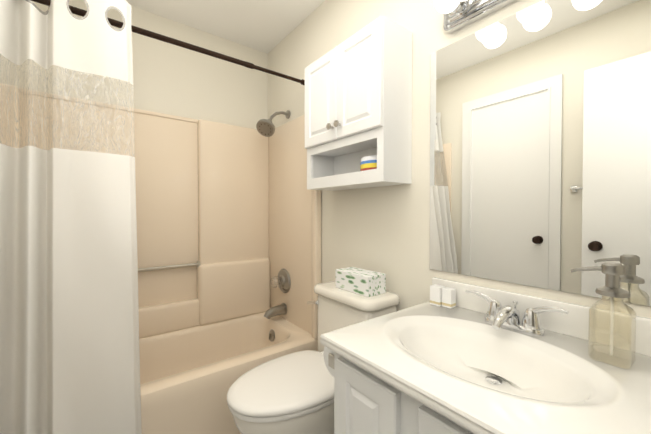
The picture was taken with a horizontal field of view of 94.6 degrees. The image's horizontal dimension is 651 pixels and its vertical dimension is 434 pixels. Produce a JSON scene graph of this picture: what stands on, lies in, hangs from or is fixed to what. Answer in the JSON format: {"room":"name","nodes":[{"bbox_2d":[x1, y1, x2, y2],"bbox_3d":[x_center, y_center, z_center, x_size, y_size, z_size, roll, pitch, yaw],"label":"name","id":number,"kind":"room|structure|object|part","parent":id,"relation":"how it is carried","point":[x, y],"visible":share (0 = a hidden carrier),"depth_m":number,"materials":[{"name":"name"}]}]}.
{"room":"bathroom","nodes":[
{"label":"bathroom","id":0,"kind":"room"},
{"bbox_2d":[0,0,267,128],"bbox_3d":[-1.143,-0.092,1.988,1.624,2.440,0.100,-1,1,-37],"label":"wall","id":1,"kind":"structure","parent":0,"point":[171,79],"depth_m":2.03,"materials":[{"name":"white paint"}]},
{"bbox_2d":[125,0,324,53],"bbox_3d":[-0.332,-1.322,0.991,1.724,0.050,2.640,-1,1,-37],"label":"ceiling","id":2,"kind":"structure","parent":0,"point":[266,26],"depth_m":1.95,"materials":[{"name":"white paint"}]},
{"bbox_2d":[268,0,650,317],"bbox_3d":[0.310,-0.085,1.501,0.107,2.440,2.640,-1,1,-37],"label":"wall","id":3,"kind":"structure","parent":0,"point":[540,144],"depth_m":1.01,"materials":[{"name":"beige paint"}]},
{"bbox_2d":[305,16,411,190],"bbox_3d":[0.119,-0.480,1.472,0.234,0.662,0.555,-1,1,-37],"label":"upper cabinet","id":4,"kind":"object","parent":3,"relation":"attached to","point":[358,95],"visible":1,"depth_m":1.31,"materials":[{"name":"white wood"}]},
{"bbox_3d":[0.022,-0.432,1.433,0.031,0.033,0.032,-1,1,-37],"label":"knob","id":5,"kind":"part","parent":4,"relation":"part of","materials":[{"name":"silver metal"}]},
{"bbox_3d":[0.056,-0.431,1.389,0.031,0.033,0.032,-1,1,-37],"label":"knob","id":6,"kind":"part","parent":4,"relation":"part of","materials":[{"name":"silver metal"}]},
{"bbox_2d":[360,155,376,170],"bbox_3d":[0.231,-0.219,1.382,0.140,0.108,0.140,-1,1,-37],"label":"pack","id":7,"kind":"object","parent":4,"relation":"in","point":[368,162],"visible":0.27,"depth_m":1.32},
{"bbox_2d":[435,0,516,32],"bbox_3d":[0.596,-0.761,0.879,0.192,0.120,0.630,-1,1,-37],"label":"sconce","id":8,"kind":"object","parent":3,"relation":"attached to","point":[459,14],"visible":1,"depth_m":1.06,"materials":[{"name":"silver metal"}]},
{"bbox_3d":[0.417,-0.746,1.025,0.084,0.084,0.084,-1,1,-37],"label":"bulb","id":9,"kind":"part","parent":8,"relation":"part of","materials":[{"name":"white glass"}]},
{"bbox_2d":[452,0,471,15],"bbox_3d":[0.476,-0.766,1.070,0.079,0.075,0.068,-1,1,-37],"label":"light fixture","id":10,"kind":"object","parent":8,"relation":"attached to","point":[464,7],"depth_m":1.07,"materials":[{"name":"silver metal"}]},
{"bbox_3d":[-0.332,1.168,1.029,1.724,0.050,2.640,-1,1,-37],"label":"floor","id":11,"kind":"structure","parent":0,"visible":0},
{"bbox_2d":[0,83,320,433],"bbox_3d":[-0.848,0.185,1.689,1.521,1.895,0.738,-1,1,-37],"label":"shower","id":12,"kind":"object","parent":11,"relation":"on","point":[228,217],"visible":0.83,"depth_m":2.02,"materials":[{"name":"beige plastic"}]},
{"bbox_3d":[-0.354,0.466,2.147,0.072,0.084,0.080,-1,1,-37],"label":"shower valve knob","id":13,"kind":"part","parent":12,"relation":"part of","materials":[{"name":"plastic"}]},
{"bbox_3d":[-0.331,-0.707,2.122,0.158,0.094,0.021,-1,1,-37],"label":"shower arm","id":14,"kind":"part","parent":12,"relation":"part of"},
{"bbox_3d":[-0.312,0.465,2.180,0.032,0.176,0.176,-1,1,-37],"label":"shower valve plate","id":15,"kind":"part","parent":12,"relation":"part of","materials":[{"name":"grey metal"}]},
{"bbox_2d":[227,280,399,433],"bbox_3d":[-0.067,0.744,1.315,0.727,0.788,0.442,-1,1,-37],"label":"toilet","id":16,"kind":"object","parent":11,"relation":"on","point":[291,393],"visible":0.67,"depth_m":1.18,"materials":[{"name":"white ceramic"}]},
{"bbox_3d":[-0.146,0.668,1.239,0.510,0.033,0.385,-1,1,-37],"label":"seat lid","id":17,"kind":"part","parent":16,"relation":"part of","materials":[{"name":"white plastic"}]},
{"bbox_3d":[-0.146,0.697,1.240,0.505,0.022,0.381,-1,1,-37],"label":"seat","id":18,"kind":"part","parent":16,"relation":"part of","materials":[{"name":"white plastic"}]},
{"bbox_3d":[0.137,0.368,1.452,0.230,0.040,0.420,-1,1,-37],"label":"tank lid","id":19,"kind":"part","parent":16,"relation":"part of","materials":[{"name":"white ceramic"}]},
{"bbox_3d":[0.141,0.548,1.457,0.196,0.315,0.384,-1,1,-37],"label":"tank","id":20,"kind":"part","parent":16,"relation":"part of","materials":[{"name":"white ceramic"}]},
{"bbox_2d":[336,267,385,296],"bbox_3d":[0.163,0.303,1.429,0.116,0.088,0.225,-1,1,-37],"label":"tissue box","id":21,"kind":"object","parent":16,"relation":"on","point":[364,282],"visible":1,"depth_m":1.36,"materials":[{"name":"white cardboard"}]},
{"bbox_2d":[320,277,650,433],"bbox_3d":[0.416,0.700,0.802,0.599,0.892,0.901,-1,1,-37],"label":"bathroom vanity","id":22,"kind":"object","parent":11,"relation":"on","point":[462,367],"visible":0.9,"depth_m":0.76,"materials":[{"name":"white"}]},
{"bbox_2d":[430,284,455,308],"bbox_3d":[0.449,0.303,1.151,0.046,0.073,0.082,-1,1,-37],"label":"boxes","id":23,"kind":"object","parent":22,"relation":"on","point":[441,295],"visible":1,"depth_m":1.14},
{"bbox_2d":[465,290,568,335],"bbox_3d":[0.545,0.297,0.906,0.155,0.094,0.284,-1,1,-37],"label":"centerset faucet","id":24,"kind":"object","parent":22,"relation":"on","point":[498,316],"visible":1,"depth_m":0.89,"materials":[{"name":"silver metal"}]},
{"bbox_3d":[0.522,0.269,1.007,0.031,0.041,0.096,-1,1,-37],"label":"lever","id":25,"kind":"part","parent":24,"relation":"part of","materials":[{"name":"silver metal"}]},
{"bbox_3d":[0.545,0.301,0.906,0.153,0.071,0.044,-1,1,-37],"label":"spout","id":26,"kind":"part","parent":24,"relation":"part of","materials":[{"name":"silver metal"}]},
{"bbox_3d":[0.636,0.271,0.857,0.031,0.041,0.096,-1,1,-37],"label":"lever","id":27,"kind":"part","parent":24,"relation":"part of","materials":[{"name":"silver metal"}]},
{"bbox_2d":[570,262,635,368],"bbox_3d":[0.681,0.228,0.744,0.075,0.236,0.117,-1,1,-37],"label":"soap dispenser","id":28,"kind":"object","parent":22,"relation":"on","point":[612,272],"visible":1,"depth_m":0.72,"materials":[{"name":"clear glass"}]},
{"bbox_2d":[588,295,635,368],"bbox_3d":[0.694,0.267,0.727,0.075,0.158,0.075,-1,1,-37],"label":"bottle","id":29,"kind":"object","parent":28,"relation":"attached to","point":[609,358],"depth_m":0.72,"materials":[{"name":"clear glass"}]},
{"bbox_3d":[-0.947,-0.069,0.477,0.100,2.440,2.540,-1,1,-37],"label":"wall","id":30,"kind":"structure","parent":0,"visible":0},
{"bbox_2d":[0,0,304,433],"bbox_3d":[-0.639,0.029,1.413,1.518,1.975,0.344,-1,1,-37],"label":"shower curtain","id":31,"kind":"object","parent":30,"relation":"attached to","point":[69,338],"visible":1,"depth_m":1.14,"materials":[{"name":"white fabric"}]},
{"bbox_3d":[-0.718,-0.865,1.502,1.518,0.037,0.036,-1,1,-37],"label":"shower curtain rod","id":32,"kind":"part","parent":31,"relation":"part of","materials":[{"name":"brown metal"}]}
]}

